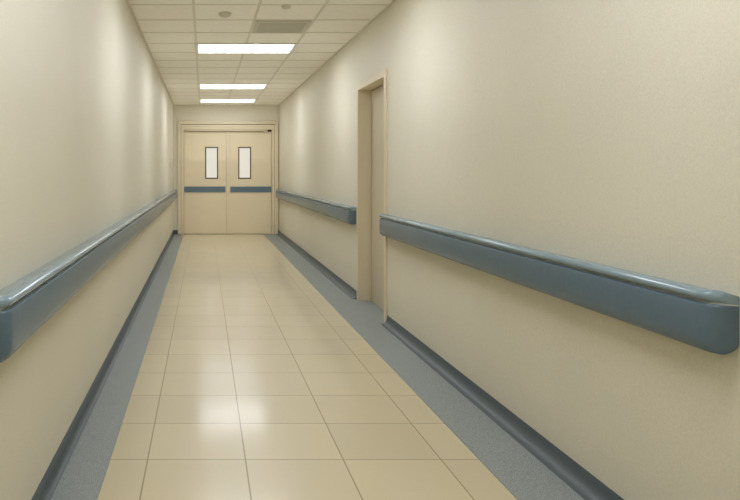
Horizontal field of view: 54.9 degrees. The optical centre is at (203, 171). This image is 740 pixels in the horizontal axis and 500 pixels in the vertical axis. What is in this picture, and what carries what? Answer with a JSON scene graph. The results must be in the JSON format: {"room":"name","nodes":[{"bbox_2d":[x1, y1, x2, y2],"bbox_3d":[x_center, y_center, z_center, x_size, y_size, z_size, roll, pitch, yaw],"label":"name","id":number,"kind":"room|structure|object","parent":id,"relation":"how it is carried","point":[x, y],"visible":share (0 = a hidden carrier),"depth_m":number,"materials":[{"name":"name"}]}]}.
{"room":"hospital corridor","nodes":[
{"label":"hospital corridor","id":0,"kind":"room"},
{"bbox_2d":[0,0,172,499],"bbox_3d":[-0.695,-0.050,4.890,0.150,2.620,18.080,0,0,0],"label":"wall","id":1,"kind":"structure","parent":0,"point":[86,108],"depth_m":3.11,"materials":[{"name":"paint"}]},
{"bbox_2d":[0,189,176,362],"bbox_3d":[-0.577,0.439,7.755,0.087,0.187,11.810,0,0,0],"label":"handrail","id":2,"kind":"object","parent":1,"relation":"attached to","point":[26,304],"visible":1,"depth_m":2.53,"materials":[{"name":"plastic"}]},
{"bbox_2d":[31,230,174,499],"bbox_3d":[-0.599,1.216,4.890,0.042,0.084,17.780,0,0,0],"label":"baseboard","id":3,"kind":"structure","parent":1,"relation":"attached to","point":[52,476],"depth_m":3.54,"materials":[{"name":"plastic"}]},
{"bbox_2d":[173,105,278,229],"bbox_3d":[0.450,-0.050,13.855,2.140,2.620,0.150,0,0,0],"label":"wall","id":4,"kind":"structure","parent":0,"point":[180,112],"depth_m":13.78,"materials":[{"name":"paint"}]},
{"bbox_2d":[184,129,263,130],"bbox_3d":[0.435,-0.841,13.765,1.680,0.039,0.039,0,0,0],"label":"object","id":5,"kind":"structure","parent":4,"relation":"in","point":[184,129],"depth_m":13.75,"materials":[{"name":"beige metal"}]},
{"bbox_2d":[226,132,228,233],"bbox_3d":[0.483,0.218,13.779,0.060,2.067,0.023,0,0,0],"label":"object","id":6,"kind":"structure","parent":4,"relation":"in","point":[227,133],"depth_m":13.77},
{"bbox_2d":[178,121,277,233],"bbox_3d":[0.482,0.114,13.832,2.025,2.293,0.195,0,0,0],"label":"end door","id":7,"kind":"structure","parent":4,"relation":"in","point":[181,128],"depth_m":13.76,"materials":[{"name":"paint"}]},
{"bbox_2d":[184,132,225,233],"bbox_3d":[0.023,0.218,13.814,0.854,2.067,0.044,0,0,0],"label":"door leaf","id":8,"kind":"structure","parent":7,"relation":"attached to","point":[204,212],"depth_m":13.79,"materials":[{"name":"laminate"}]},
{"bbox_2d":[184,187,224,191],"bbox_3d":[0.017,0.353,13.783,0.830,0.115,0.021,0,0,0],"label":"rail","id":9,"kind":"object","parent":8,"relation":"attached to","point":[186,189],"depth_m":13.77,"materials":[{"name":"plastic"}]},
{"bbox_2d":[205,147,217,178],"bbox_3d":[0.155,-0.185,13.808,0.263,0.648,0.048,0,0,0],"label":"window","id":10,"kind":"structure","parent":8,"relation":"in","point":[211,153],"depth_m":13.80,"materials":[{"name":"white glass"}]},
{"bbox_2d":[184,130,270,131],"bbox_3d":[0.482,0.200,13.893,1.785,2.120,0.075,0,0,0],"label":"backing","id":11,"kind":"object","parent":7,"relation":"attached to","point":[268,130],"depth_m":13.85,"materials":[{"name":"beige metal"}]},
{"bbox_2d":[229,132,270,233],"bbox_3d":[0.942,0.218,13.814,0.854,2.067,0.044,0,0,0],"label":"door leaf","id":12,"kind":"structure","parent":7,"relation":"attached to","point":[249,212],"depth_m":13.79,"materials":[{"name":"laminate"}]},
{"bbox_2d":[238,147,250,178],"bbox_3d":[0.825,-0.185,13.808,0.263,0.648,0.048,0,0,0],"label":"window","id":13,"kind":"structure","parent":12,"relation":"in","point":[244,153],"depth_m":13.80,"materials":[{"name":"white glass"}]},
{"bbox_2d":[230,187,270,191],"bbox_3d":[0.948,0.353,13.783,0.830,0.115,0.021,0,0,0],"label":"rail","id":14,"kind":"object","parent":12,"relation":"attached to","point":[232,189],"depth_m":13.77,"materials":[{"name":"plastic"}]},
{"bbox_2d":[181,124,274,233],"bbox_3d":[0.482,0.146,13.761,1.903,2.228,0.005,0,0,0],"label":"door frame","id":15,"kind":"structure","parent":4,"relation":"attached to","point":[181,124],"depth_m":13.76,"materials":[{"name":"beige metal"}]},
{"bbox_2d":[129,0,392,104],"bbox_3d":[0.450,-1.410,4.890,2.440,0.100,18.080,0,0,0],"label":"ceiling","id":16,"kind":"structure","parent":0,"point":[182,88],"depth_m":7.03,"materials":[{"name":"tile"}]},
{"bbox_2d":[219,12,230,17],"bbox_3d":[0.180,-1.343,5.820,0.110,0.035,0.110,0,0,0],"label":"smoke detector","id":17,"kind":"object","parent":16,"relation":"attached to","point":[221,14],"visible":1,"depth_m":5.78,"materials":[{"name":"beige plastic"}]},
{"bbox_2d":[199,99,256,102],"bbox_3d":[0.450,-1.355,12.950,1.070,0.013,0.550,0,0,0],"label":"recessed light","id":18,"kind":"object","parent":16,"relation":"in","point":[200,100],"visible":0.98,"depth_m":12.86,"materials":[{"name":"white plastic"}]},
{"bbox_2d":[198,84,267,88],"bbox_3d":[0.450,-1.355,10.750,1.070,0.013,0.550,0,0,0],"label":"recessed light","id":19,"kind":"object","parent":16,"relation":"in","point":[201,86],"visible":1,"depth_m":10.75,"materials":[{"name":"white plastic"}]},
{"bbox_2d":[196,43,296,52],"bbox_3d":[0.450,-1.355,7.450,1.070,0.013,0.550,0,0,0],"label":"recessed light","id":20,"kind":"object","parent":16,"relation":"in","point":[200,47],"visible":1,"depth_m":7.38,"materials":[{"name":"white plastic"}]},
{"bbox_2d":[126,0,395,104],"bbox_3d":[0.450,-1.359,4.893,2.140,0.005,17.786,0,0,0],"label":"grid","id":21,"kind":"object","parent":16,"relation":"attached to","point":[193,4],"depth_m":6.96,"materials":[{"name":"beige metal"}]},
{"bbox_2d":[252,20,311,32],"bbox_3d":[0.718,-1.354,6.350,0.495,0.015,0.510,0,0,0],"label":"ceiling vent","id":22,"kind":"object","parent":16,"relation":"in","point":[261,26],"depth_m":6.30,"materials":[{"name":"beige metal"}]},
{"bbox_2d":[281,4,290,9],"bbox_3d":[0.670,-1.345,5.550,0.080,0.030,0.080,0,0,0],"label":"smoke detector","id":23,"kind":"object","parent":16,"relation":"attached to","point":[286,6],"visible":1,"depth_m":5.52,"materials":[{"name":"beige plastic"}]},
{"bbox_2d":[51,234,583,499],"bbox_3d":[0.600,1.308,4.890,2.740,0.103,18.080,0,0,0],"label":"floor","id":24,"kind":"structure","parent":0,"point":[250,384],"depth_m":3.64,"materials":[{"name":"tile"}]},
{"bbox_2d":[279,0,739,499],"bbox_3d":[1.595,-0.050,4.890,0.150,2.620,18.080,0,0,0],"label":"wall","id":25,"kind":"structure","parent":0,"point":[605,132],"depth_m":2.85,"materials":[{"name":"paint"}]},
{"bbox_2d":[276,189,355,224],"bbox_3d":[1.476,0.432,10.200,0.087,0.184,6.920,0,0,0],"label":"handrail","id":26,"kind":"object","parent":25,"relation":"attached to","point":[345,213],"visible":0.98,"depth_m":8.23,"materials":[{"name":"plastic"}]},
{"bbox_2d":[277,231,355,298],"bbox_3d":[1.485,1.221,10.248,0.070,0.074,7.065,0,0,0],"label":"baseboard","id":27,"kind":"structure","parent":25,"relation":"attached to","point":[347,289],"depth_m":8.56,"materials":[{"name":"plastic"}]},
{"bbox_2d":[356,68,387,322],"bbox_3d":[1.587,0.200,6.170,0.166,2.120,1.080,0,0,0],"label":"door frame","id":28,"kind":"structure","parent":25,"relation":"in","point":[363,89],"depth_m":6.65,"materials":[{"name":"paint"}]},
{"bbox_2d":[371,85,383,309],"bbox_3d":[1.653,0.233,6.164,0.043,2.042,0.936,0,0,0],"label":"door leaf","id":29,"kind":"structure","parent":28,"relation":"attached to","point":[377,95],"depth_m":6.39,"materials":[{"name":"laminate"}]},
{"bbox_2d":[381,315,623,499],"bbox_3d":[1.485,1.221,0.812,0.070,0.074,9.625,0,0,0],"label":"baseboard","id":30,"kind":"structure","parent":25,"relation":"attached to","point":[569,471],"depth_m":3.28,"materials":[{"name":"plastic"}]},
{"bbox_2d":[379,213,739,354],"bbox_3d":[1.476,0.432,3.770,0.087,0.184,3.680,0,0,0],"label":"handrail","id":31,"kind":"object","parent":25,"relation":"attached to","point":[705,319],"visible":1,"depth_m":2.46,"materials":[{"name":"plastic"}]}
]}

